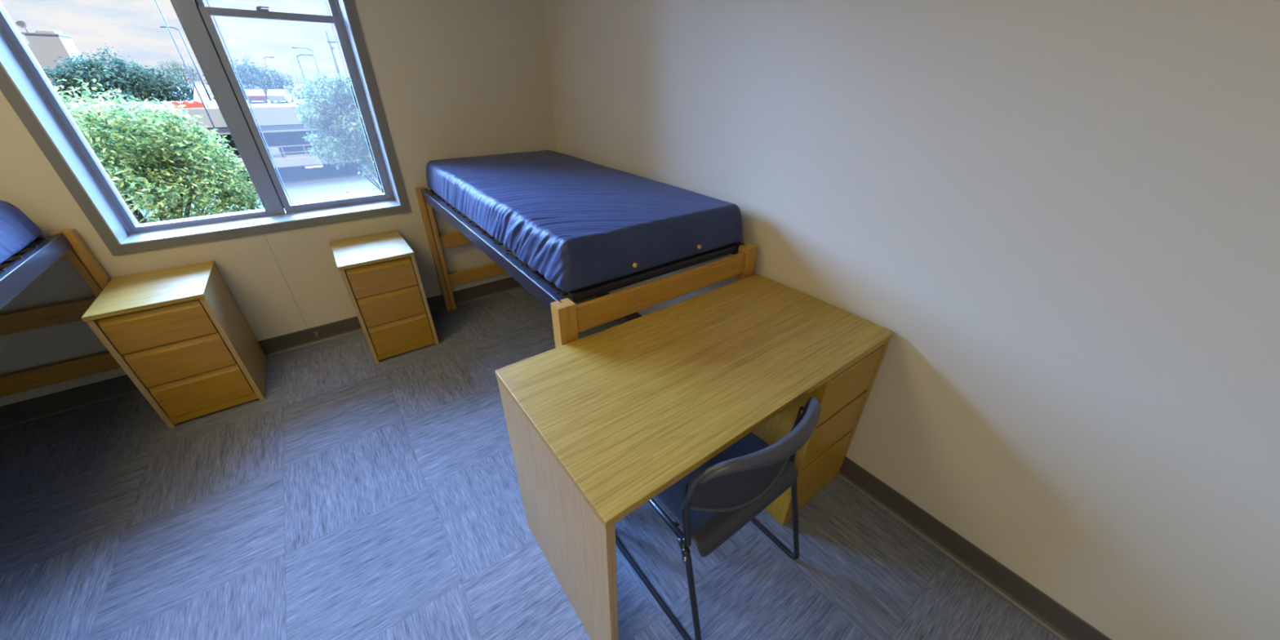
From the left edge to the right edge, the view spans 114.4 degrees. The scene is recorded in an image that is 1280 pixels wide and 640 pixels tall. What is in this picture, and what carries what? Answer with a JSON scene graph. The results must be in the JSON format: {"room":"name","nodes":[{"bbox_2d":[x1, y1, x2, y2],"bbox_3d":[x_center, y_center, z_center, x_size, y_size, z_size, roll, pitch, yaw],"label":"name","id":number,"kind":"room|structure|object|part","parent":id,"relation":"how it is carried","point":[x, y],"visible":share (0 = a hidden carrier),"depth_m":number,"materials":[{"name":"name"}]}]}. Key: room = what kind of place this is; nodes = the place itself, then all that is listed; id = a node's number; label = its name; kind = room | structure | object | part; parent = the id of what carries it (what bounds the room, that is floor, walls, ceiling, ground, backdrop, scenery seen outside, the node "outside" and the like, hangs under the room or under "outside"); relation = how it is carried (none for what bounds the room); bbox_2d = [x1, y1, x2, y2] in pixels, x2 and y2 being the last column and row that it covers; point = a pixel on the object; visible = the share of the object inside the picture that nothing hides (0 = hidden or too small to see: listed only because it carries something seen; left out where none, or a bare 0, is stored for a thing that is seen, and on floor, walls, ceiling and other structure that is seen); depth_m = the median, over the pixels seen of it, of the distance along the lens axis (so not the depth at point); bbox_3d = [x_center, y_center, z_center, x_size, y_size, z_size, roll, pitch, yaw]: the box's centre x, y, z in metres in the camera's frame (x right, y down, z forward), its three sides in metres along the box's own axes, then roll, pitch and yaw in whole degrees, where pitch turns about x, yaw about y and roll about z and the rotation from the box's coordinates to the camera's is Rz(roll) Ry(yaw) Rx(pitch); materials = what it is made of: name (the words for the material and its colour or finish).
{"room":"dorm room","nodes":[
{"label":"dorm room","id":0,"kind":"room"},
{"bbox_2d":[0,0,555,406],"bbox_3d":[-2.076,-1.074,2.193,3.930,2.620,0.250,-20,37,-32],"label":"wall","id":1,"kind":"structure","parent":0,"point":[454,78],"depth_m":2.48,"materials":[{"name":"beige paint"}]},
{"bbox_2d":[0,0,410,255],"bbox_3d":[-2.108,-1.321,2.006,1.336,1.751,0.266,-20,37,-32],"label":"window","id":2,"kind":"structure","parent":1,"relation":"in","point":[24,82],"depth_m":2.14,"materials":[{"name":"grey paint"}]},
{"bbox_3d":[-2.426,-1.258,1.891,0.572,1.653,0.068,-20,37,-32],"label":"fixed frame","id":3,"kind":"part","parent":2,"relation":"part of","materials":[{"name":"silver metal"}]},
{"bbox_3d":[-2.100,-0.594,2.409,1.238,0.008,0.206,-20,37,-32],"label":"sill","id":4,"kind":"part","parent":2,"relation":"part of","materials":[{"name":"grey paint"}]},
{"bbox_3d":[-1.910,-1.875,1.999,0.576,0.680,0.033,-20,37,-32],"label":"sash","id":5,"kind":"part","parent":2,"relation":"part of","materials":[{"name":"silver metal"}]},
{"bbox_3d":[-1.935,-1.464,2.262,0.500,1.635,0.006,-20,37,-32],"label":"screen frame","id":6,"kind":"part","parent":2,"relation":"part of","materials":[{"name":"silver metal"}]},
{"bbox_3d":[-1.899,-1.164,2.387,0.576,0.999,0.033,-20,37,-32],"label":"sash","id":7,"kind":"part","parent":2,"relation":"part of","materials":[{"name":"silver metal"}]},
{"bbox_3d":[-1.896,-0.743,2.614,0.080,0.007,0.010,-20,37,-32],"label":"lift handle","id":8,"kind":"part","parent":2,"relation":"part of","materials":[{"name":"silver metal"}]},
{"bbox_2d":[0,271,547,429],"bbox_3d":[-2.032,0.071,2.726,3.475,0.108,0.019,-20,37,-32],"label":"baseboard","id":9,"kind":"structure","parent":1,"relation":"attached to","point":[23,411],"depth_m":2.26,"materials":[{"name":"grey rubber"}]},
{"bbox_2d":[263,234,307,327],"bbox_3d":[-2.125,-0.217,2.484,0.002,0.632,0.002,-20,37,-32],"label":"trim","id":10,"kind":"structure","parent":1,"relation":"attached to","point":[264,234],"depth_m":2.47,"materials":[{"name":"beige"}]},
{"bbox_2d":[0,280,1061,639],"bbox_3d":[-0.683,1.063,1.286,3.930,0.100,4.970,-20,37,-32],"label":"floor","id":11,"kind":"structure","parent":0,"point":[359,499],"depth_m":1.58,"materials":[{"name":"carpet"}]},
{"bbox_2d":[0,228,120,397],"bbox_3d":[-2.406,0.514,1.197,0.975,0.892,1.987,-20,37,-32],"label":"frame","id":12,"kind":"object","parent":11,"relation":"on","point":[21,268],"visible":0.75,"depth_m":1.93,"materials":[{"name":"brown wood"}]},
{"bbox_2d":[0,200,42,263],"bbox_3d":[-2.417,0.059,0.913,0.913,0.179,1.869,-20,37,-32],"label":"mattress","id":13,"kind":"object","parent":12,"relation":"on","point":[17,230],"visible":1,"depth_m":1.66,"materials":[{"name":"fabric"}]},
{"bbox_3d":[-2.985,-0.204,1.671,0.850,0.097,0.024,-20,37,-32],"label":"rail","id":14,"kind":"part","parent":12,"relation":"part of","materials":[{"name":"black metal"}]},
{"bbox_3d":[-2.045,0.029,1.222,0.036,0.067,1.877,-20,37,-32],"label":"rail","id":15,"kind":"part","parent":12,"relation":"part of","materials":[{"name":"black metal"}]},
{"bbox_3d":[-2.624,-0.019,2.097,0.063,0.889,0.054,-20,37,-32],"label":"post","id":16,"kind":"part","parent":12,"relation":"part of","materials":[{"name":"brown wood"}]},
{"bbox_2d":[80,260,266,428],"bbox_3d":[-2.316,0.109,2.135,0.374,0.638,0.491,-20,37,-32],"label":"nightstand","id":17,"kind":"object","parent":11,"relation":"on","point":[180,334],"visible":1,"depth_m":1.97,"materials":[{"name":"brown wood"}]},
{"bbox_3d":[-2.455,0.170,2.049,0.020,0.618,0.483,-20,37,-32],"label":"panel","id":18,"kind":"part","parent":17,"relation":"part of","materials":[{"name":"brown wood"}]},
{"bbox_3d":[-2.175,0.027,1.873,0.318,0.174,0.020,-20,37,-32],"label":"drawer","id":19,"kind":"part","parent":17,"relation":"part of","materials":[{"name":"brown wood"}]},
{"bbox_3d":[-2.177,0.185,1.967,0.318,0.185,0.020,-20,37,-32],"label":"drawer","id":20,"kind":"part","parent":17,"relation":"part of","materials":[{"name":"brown wood"}]},
{"bbox_3d":[-2.180,0.350,2.065,0.318,0.188,0.020,-20,37,-32],"label":"drawer","id":21,"kind":"part","parent":17,"relation":"part of","materials":[{"name":"brown wood"}]},
{"bbox_3d":[-2.182,0.449,2.124,0.326,0.038,0.019,-20,37,-32],"label":"rail","id":22,"kind":"part","parent":17,"relation":"part of","materials":[{"name":"brown wood"}]},
{"bbox_3d":[-2.177,0.066,2.231,0.020,0.618,0.483,-20,37,-32],"label":"panel","id":23,"kind":"part","parent":17,"relation":"part of","materials":[{"name":"brown wood"}]},
{"bbox_2d":[329,230,439,364],"bbox_3d":[-1.600,-0.160,2.607,0.373,0.638,0.485,-20,37,-32],"label":"nightstand","id":24,"kind":"object","parent":11,"relation":"on","point":[380,273],"visible":1,"depth_m":2.42,"materials":[{"name":"brown wood"}]},
{"bbox_3d":[-1.739,-0.100,2.521,0.020,0.618,0.477,-20,37,-32],"label":"panel","id":25,"kind":"part","parent":24,"relation":"part of","materials":[{"name":"brown wood"}]},
{"bbox_3d":[-1.461,-0.243,2.348,0.317,0.174,0.020,-20,37,-32],"label":"drawer","id":26,"kind":"part","parent":24,"relation":"part of","materials":[{"name":"brown wood"}]},
{"bbox_3d":[-1.464,-0.085,2.441,0.317,0.185,0.020,-20,37,-32],"label":"drawer","id":27,"kind":"part","parent":24,"relation":"part of","materials":[{"name":"brown wood"}]},
{"bbox_3d":[-1.466,0.080,2.539,0.317,0.188,0.020,-20,37,-32],"label":"drawer","id":28,"kind":"part","parent":24,"relation":"part of","materials":[{"name":"brown wood"}]},
{"bbox_3d":[-1.468,0.179,2.599,0.325,0.038,0.019,-20,37,-32],"label":"rail","id":29,"kind":"part","parent":24,"relation":"part of","materials":[{"name":"brown wood"}]},
{"bbox_3d":[-1.462,-0.203,2.703,0.020,0.618,0.477,-20,37,-32],"label":"panel","id":30,"kind":"part","parent":24,"relation":"part of","materials":[{"name":"brown wood"}]},
{"bbox_2d":[414,186,758,347],"bbox_3d":[-0.473,-0.208,2.464,0.975,0.892,1.987,-20,37,-32],"label":"frame","id":31,"kind":"object","parent":11,"relation":"on","point":[569,318],"visible":0.44,"depth_m":1.65,"materials":[{"name":"brown wood"}]},
{"bbox_3d":[-1.419,-0.469,2.886,0.063,0.889,0.054,-20,37,-32],"label":"post","id":32,"kind":"part","parent":31,"relation":"part of","materials":[{"name":"brown wood"}]},
{"bbox_3d":[-1.052,-0.926,2.938,0.850,0.097,0.024,-20,37,-32],"label":"rail","id":33,"kind":"part","parent":31,"relation":"part of","materials":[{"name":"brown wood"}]},
{"bbox_3d":[-0.824,-0.427,2.022,0.036,0.067,1.877,-20,37,-32],"label":"rail","id":34,"kind":"part","parent":31,"relation":"part of","materials":[{"name":"black metal"}]},
{"bbox_3d":[-0.255,0.329,1.565,0.063,0.889,0.054,-20,37,-32],"label":"post","id":35,"kind":"part","parent":31,"relation":"part of","materials":[{"name":"brown wood"}]},
{"bbox_2d":[426,150,742,291],"bbox_3d":[-0.450,-0.674,2.199,0.914,0.179,1.875,-20,37,-32],"label":"mattress","id":36,"kind":"object","parent":31,"relation":"on","point":[578,223],"visible":1,"depth_m":1.70,"materials":[{"name":"fabric"}]},
{"bbox_3d":[0.115,-0.126,1.613,0.850,0.097,0.024,-20,37,-32],"label":"rail","id":37,"kind":"part","parent":31,"relation":"part of","materials":[{"name":"brown wood"}]},
{"bbox_3d":[-0.113,-0.693,2.488,0.036,0.067,1.877,-20,37,-32],"label":"rail","id":38,"kind":"part","parent":31,"relation":"part of","materials":[{"name":"black metal"}]},
{"bbox_3d":[0.473,0.057,2.043,0.063,0.889,0.054,-20,37,-32],"label":"post","id":39,"kind":"part","parent":31,"relation":"part of","materials":[{"name":"brown wood"}]},
{"bbox_2d":[494,273,894,639],"bbox_3d":[0.227,0.424,1.541,1.212,0.762,0.611,-20,37,-32],"label":"desk","id":40,"kind":"object","parent":11,"relation":"on","point":[602,424],"visible":0.99,"depth_m":1.23,"materials":[{"name":"brown wood"}]},
{"bbox_3d":[-0.247,0.612,1.236,0.023,0.738,0.607,-20,37,-32],"label":"panel","id":41,"kind":"part","parent":40,"relation":"part of","materials":[{"name":"brown wood"}]},
{"bbox_3d":[0.398,0.371,1.659,0.022,0.738,0.603,-20,37,-32],"label":"panel","id":42,"kind":"part","parent":40,"relation":"part of","materials":[{"name":"brown wood"}]},
{"bbox_3d":[0.713,0.738,1.738,0.344,0.028,0.024,-20,37,-32],"label":"rail","id":43,"kind":"part","parent":40,"relation":"part of","materials":[{"name":"brown wood"}]},
{"bbox_3d":[0.716,0.611,1.660,0.342,0.265,0.020,-20,37,-32],"label":"drawer","id":44,"kind":"part","parent":40,"relation":"part of","materials":[{"name":"brown wood"}]},
{"bbox_3d":[0.719,0.402,1.536,0.342,0.193,0.020,-20,37,-32],"label":"drawer","id":45,"kind":"part","parent":40,"relation":"part of","materials":[{"name":"brown wood"}]},
{"bbox_3d":[0.722,0.223,1.430,0.342,0.195,0.020,-20,37,-32],"label":"drawer","id":46,"kind":"part","parent":40,"relation":"part of","materials":[{"name":"brown wood"}]},
{"bbox_3d":[0.724,0.126,1.372,0.344,0.014,0.019,-20,37,-32],"label":"rail","id":47,"kind":"part","parent":40,"relation":"part of","materials":[{"name":"brown wood"}]},
{"bbox_3d":[0.695,0.260,1.853,0.032,0.738,0.603,-20,37,-32],"label":"panel","id":48,"kind":"part","parent":40,"relation":"part of","materials":[{"name":"brown wood"}]},
{"bbox_2d":[615,395,821,639],"bbox_3d":[0.214,0.515,1.382,0.506,0.765,0.567,-20,37,-32],"label":"chair","id":49,"kind":"object","parent":11,"relation":"on","point":[715,500],"visible":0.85,"depth_m":1.15,"materials":[{"name":"grey plastic"}]},
{"bbox_3d":[0.022,0.729,1.342,0.028,0.432,0.567,-20,37,-32],"label":"sled leg","id":50,"kind":"part","parent":49,"relation":"part of","materials":[{"name":"grey metal"}]},
{"bbox_3d":[0.202,0.469,1.375,0.445,0.071,0.462,-20,37,-32],"label":"seat","id":51,"kind":"part","parent":49,"relation":"part of","materials":[{"name":"fabric"}]},
{"bbox_3d":[0.336,0.384,1.122,0.470,0.247,0.099,-20,37,-32],"label":"backrest","id":52,"kind":"part","parent":49,"relation":"part of","materials":[{"name":"grey plastic"}]},
{"bbox_3d":[0.402,0.587,1.591,0.029,0.433,0.567,-20,37,-32],"label":"sled leg","id":53,"kind":"part","parent":49,"relation":"part of","materials":[{"name":"grey metal"}]},
{"bbox_2d":[543,0,1279,639],"bbox_3d":[0.796,-0.632,1.515,0.318,2.620,4.500,-20,37,-32],"label":"wall","id":54,"kind":"structure","parent":0,"point":[1062,217],"depth_m":1.15,"materials":[{"name":"beige paint"}]},
{"bbox_2d":[594,292,1111,639],"bbox_3d":[0.671,0.490,2.083,0.019,0.108,4.501,-20,36,-31],"label":"baseboard","id":55,"kind":"structure","parent":54,"relation":"attached to","point":[1046,611],"depth_m":1.48,"materials":[{"name":"grey rubber"}]},
{"label":"outside","id":56,"kind":"structure","parent":0,"visible":0},
{"bbox_2d":[83,84,382,220],"bbox_3d":[-152.973,-73.146,137.201,380.000,0.500,414.000,-20,37,-32],"label":"ground","id":57,"kind":"structure","parent":56,"point":[302,184],"depth_m":37.10,"materials":[{"name":"white concrete"}]},
{"bbox_2d":[15,21,97,96],"bbox_3d":[-199.408,-85.674,136.164,19.313,20.987,12.982,-20,37,-32],"label":"building","id":58,"kind":"structure","parent":57,"relation":"on","point":[46,46],"depth_m":133.94,"materials":[{"name":"grey paint"}]},
{"bbox_3d":[-193.567,-91.985,129.317,2.365,3.010,1.802,-20,37,-32],"label":"dish","id":59,"kind":"part","parent":58,"relation":"part of","materials":[{"name":"grey metal"}]},
{"bbox_2d":[38,43,195,102],"bbox_3d":[-70.007,-30.516,55.412,14.988,11.469,10.347,-20,37,-32],"label":"tree","id":60,"kind":"object","parent":57,"relation":"on","point":[126,82],"visible":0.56,"depth_m":54.33,"materials":[{"name":"green plant"}]},
{"bbox_2d":[54,78,285,223],"bbox_3d":[-16.026,-3.079,13.430,6.964,8.304,5.735,-16,35,-26],"label":"bush","id":61,"kind":"object","parent":57,"relation":"on","point":[160,150],"visible":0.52,"depth_m":12.76,"materials":[{"name":"green plant"}]},
{"bbox_2d":[152,57,201,98],"bbox_3d":[-76.036,-38.247,69.565,5.336,10.194,3.487,-20,37,-32],"label":"tree","id":62,"kind":"object","parent":57,"relation":"on","point":[173,64],"visible":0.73,"depth_m":67.99,"materials":[{"name":"green plant"}]},
{"bbox_2d":[160,26,211,101],"bbox_3d":[-60.142,-31.758,55.992,1.728,13.229,0.400,-20,37,-32],"label":"street lamp","id":63,"kind":"object","parent":57,"relation":"on","point":[179,31],"visible":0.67,"depth_m":54.85,"materials":[{"name":"grey metal"}]},
{"bbox_2d":[154,0,245,192],"bbox_3d":[-20.550,-9.616,19.732,0.072,13.011,0.072,-20,37,-32],"label":"utility pole","id":64,"kind":"object","parent":57,"relation":"on","point":[156,3],"visible":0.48,"depth_m":18.72,"materials":[{"name":"grey metal"}]},
{"bbox_2d":[65,98,373,199],"bbox_3d":[-44.122,-19.934,43.491,44.000,6.000,33.100,-20,37,-32],"label":"deck","id":65,"kind":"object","parent":57,"relation":"on","point":[282,131],"visible":0.2,"depth_m":35.24,"materials":[{"name":"concrete"}]},
{"bbox_2d":[171,101,185,108],"bbox_3d":[-37.376,-17.111,33.578,0.600,1.200,0.560,-20,37,-32],"label":"barrier","id":66,"kind":"object","parent":65,"relation":"on","point":[175,103],"visible":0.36,"depth_m":33.28,"materials":[{"name":"red plastic"}]},
{"bbox_2d":[182,101,195,108],"bbox_3d":[-36.934,-17.328,33.955,0.600,1.200,0.560,-20,37,-32],"label":"barrier","id":67,"kind":"object","parent":65,"relation":"on","point":[188,105],"visible":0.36,"depth_m":33.70,"materials":[{"name":"red plastic"}]},
{"bbox_2d":[192,101,204,108],"bbox_3d":[-36.480,-17.544,34.332,0.600,1.200,0.560,-20,37,-32],"label":"barrier","id":68,"kind":"object","parent":65,"relation":"on","point":[197,104],"visible":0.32,"depth_m":34.05,"materials":[{"name":"red plastic"}]},
{"bbox_2d":[244,88,267,102],"bbox_3d":[-47.557,-27.704,51.021,1.720,1.420,4.500,-24,39,-36],"label":"car","id":69,"kind":"object","parent":65,"relation":"on","point":[258,95],"visible":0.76,"depth_m":49.77,"materials":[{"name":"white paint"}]},
{"bbox_3d":[-34.205,-12.943,32.344,44.000,0.560,0.050,-20,37,-32],"label":"railing","id":70,"kind":"part","parent":65,"relation":"part of","materials":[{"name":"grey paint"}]},
{"bbox_2d":[266,89,294,102],"bbox_3d":[-45.000,-28.059,51.682,1.720,1.420,4.500,-13,33,-22],"label":"car","id":71,"kind":"object","parent":65,"relation":"on","point":[278,95],"visible":1,"depth_m":50.30,"materials":[{"name":"grey paint"}]},
{"bbox_2d":[305,164,323,168],"bbox_3d":[-29.186,-13.726,36.950,1.300,0.140,0.150,-20,37,-32],"label":"fluorescent fixture","id":72,"kind":"object","parent":65,"relation":"attached to","point":[321,166],"depth_m":36.89,"materials":[{"name":"white"}]},
{"bbox_2d":[202,53,300,100],"bbox_3d":[-66.194,-39.327,70.868,12.586,10.979,8.286,-20,37,-32],"label":"tree","id":73,"kind":"object","parent":57,"relation":"on","point":[242,74],"visible":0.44,"depth_m":70.46,"materials":[{"name":"green plant"}]},
{"bbox_2d":[263,56,275,89],"bbox_3d":[-60.560,-38.341,69.801,1.490,10.486,0.400,-20,37,-32],"label":"street lamp","id":74,"kind":"object","parent":57,"relation":"on","point":[265,56],"visible":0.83,"depth_m":67.66,"materials":[{"name":"grey metal"}]},
{"bbox_2d":[288,57,304,98],"bbox_3d":[-55.438,-37.031,67.759,0.128,10.435,0.128,-20,37,-32],"label":"street lamp","id":75,"kind":"object","parent":57,"relation":"on","point":[289,57],"visible":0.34,"depth_m":66.40,"materials":[{"name":"grey metal"}]},
{"bbox_2d":[295,53,312,94],"bbox_3d":[-49.866,-34.748,63.769,2.154,10.705,0.400,-20,37,-32],"label":"street lamp","id":76,"kind":"object","parent":57,"relation":"on","point":[296,56],"visible":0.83,"depth_m":61.25,"materials":[{"name":"grey metal"}]},
{"bbox_2d":[291,47,328,98],"bbox_3d":[-49.769,-35.070,63.520,2.390,11.516,0.400,-20,37,-32],"label":"street lamp","id":77,"kind":"object","parent":57,"relation":"on","point":[291,47],"visible":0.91,"depth_m":61.94,"materials":[{"name":"grey metal"}]},
{"bbox_2d":[290,80,352,99],"bbox_3d":[-66.753,-46.440,87.638,12.492,8.971,8.816,-20,37,-32],"label":"tree","id":78,"kind":"object","parent":57,"relation":"on","point":[300,96],"visible":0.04,"depth_m":85.40,"materials":[{"name":"green plant"}]},
{"bbox_2d":[324,31,340,75],"bbox_3d":[-48.540,-38.981,67.805,1.375,13.913,0.488,-20,37,-32],"label":"utility pole","id":79,"kind":"object","parent":57,"relation":"on","point":[329,42],"visible":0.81,"depth_m":65.26,"materials":[{"name":"black paint"}]},
{"bbox_2d":[292,71,384,193],"bbox_3d":[-12.400,-6.460,19.012,4.008,8.517,3.014,-20,37,-32],"label":"leafy tree","id":80,"kind":"object","parent":57,"relation":"on","point":[343,135],"visible":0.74,"depth_m":17.13,"materials":[{"name":"green plant"}]},
{"bbox_2d":[344,190,351,197],"bbox_3d":[-20.601,-8.534,29.331,0.398,1.372,0.398,-20,37,-32],"label":"bollard","id":81,"kind":"object","parent":57,"relation":"on","point":[348,193],"visible":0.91,"depth_m":29.02,"materials":[{"name":"white paint"}]},
{"bbox_2d":[365,186,382,195],"bbox_3d":[-18.631,-9.113,30.422,3.015,1.783,2.894,-7,31,-12],"label":"shrub","id":82,"kind":"object","parent":57,"relation":"on","point":[376,192],"visible":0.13,"depth_m":29.98,"materials":[{"name":"green plant"}]}
]}

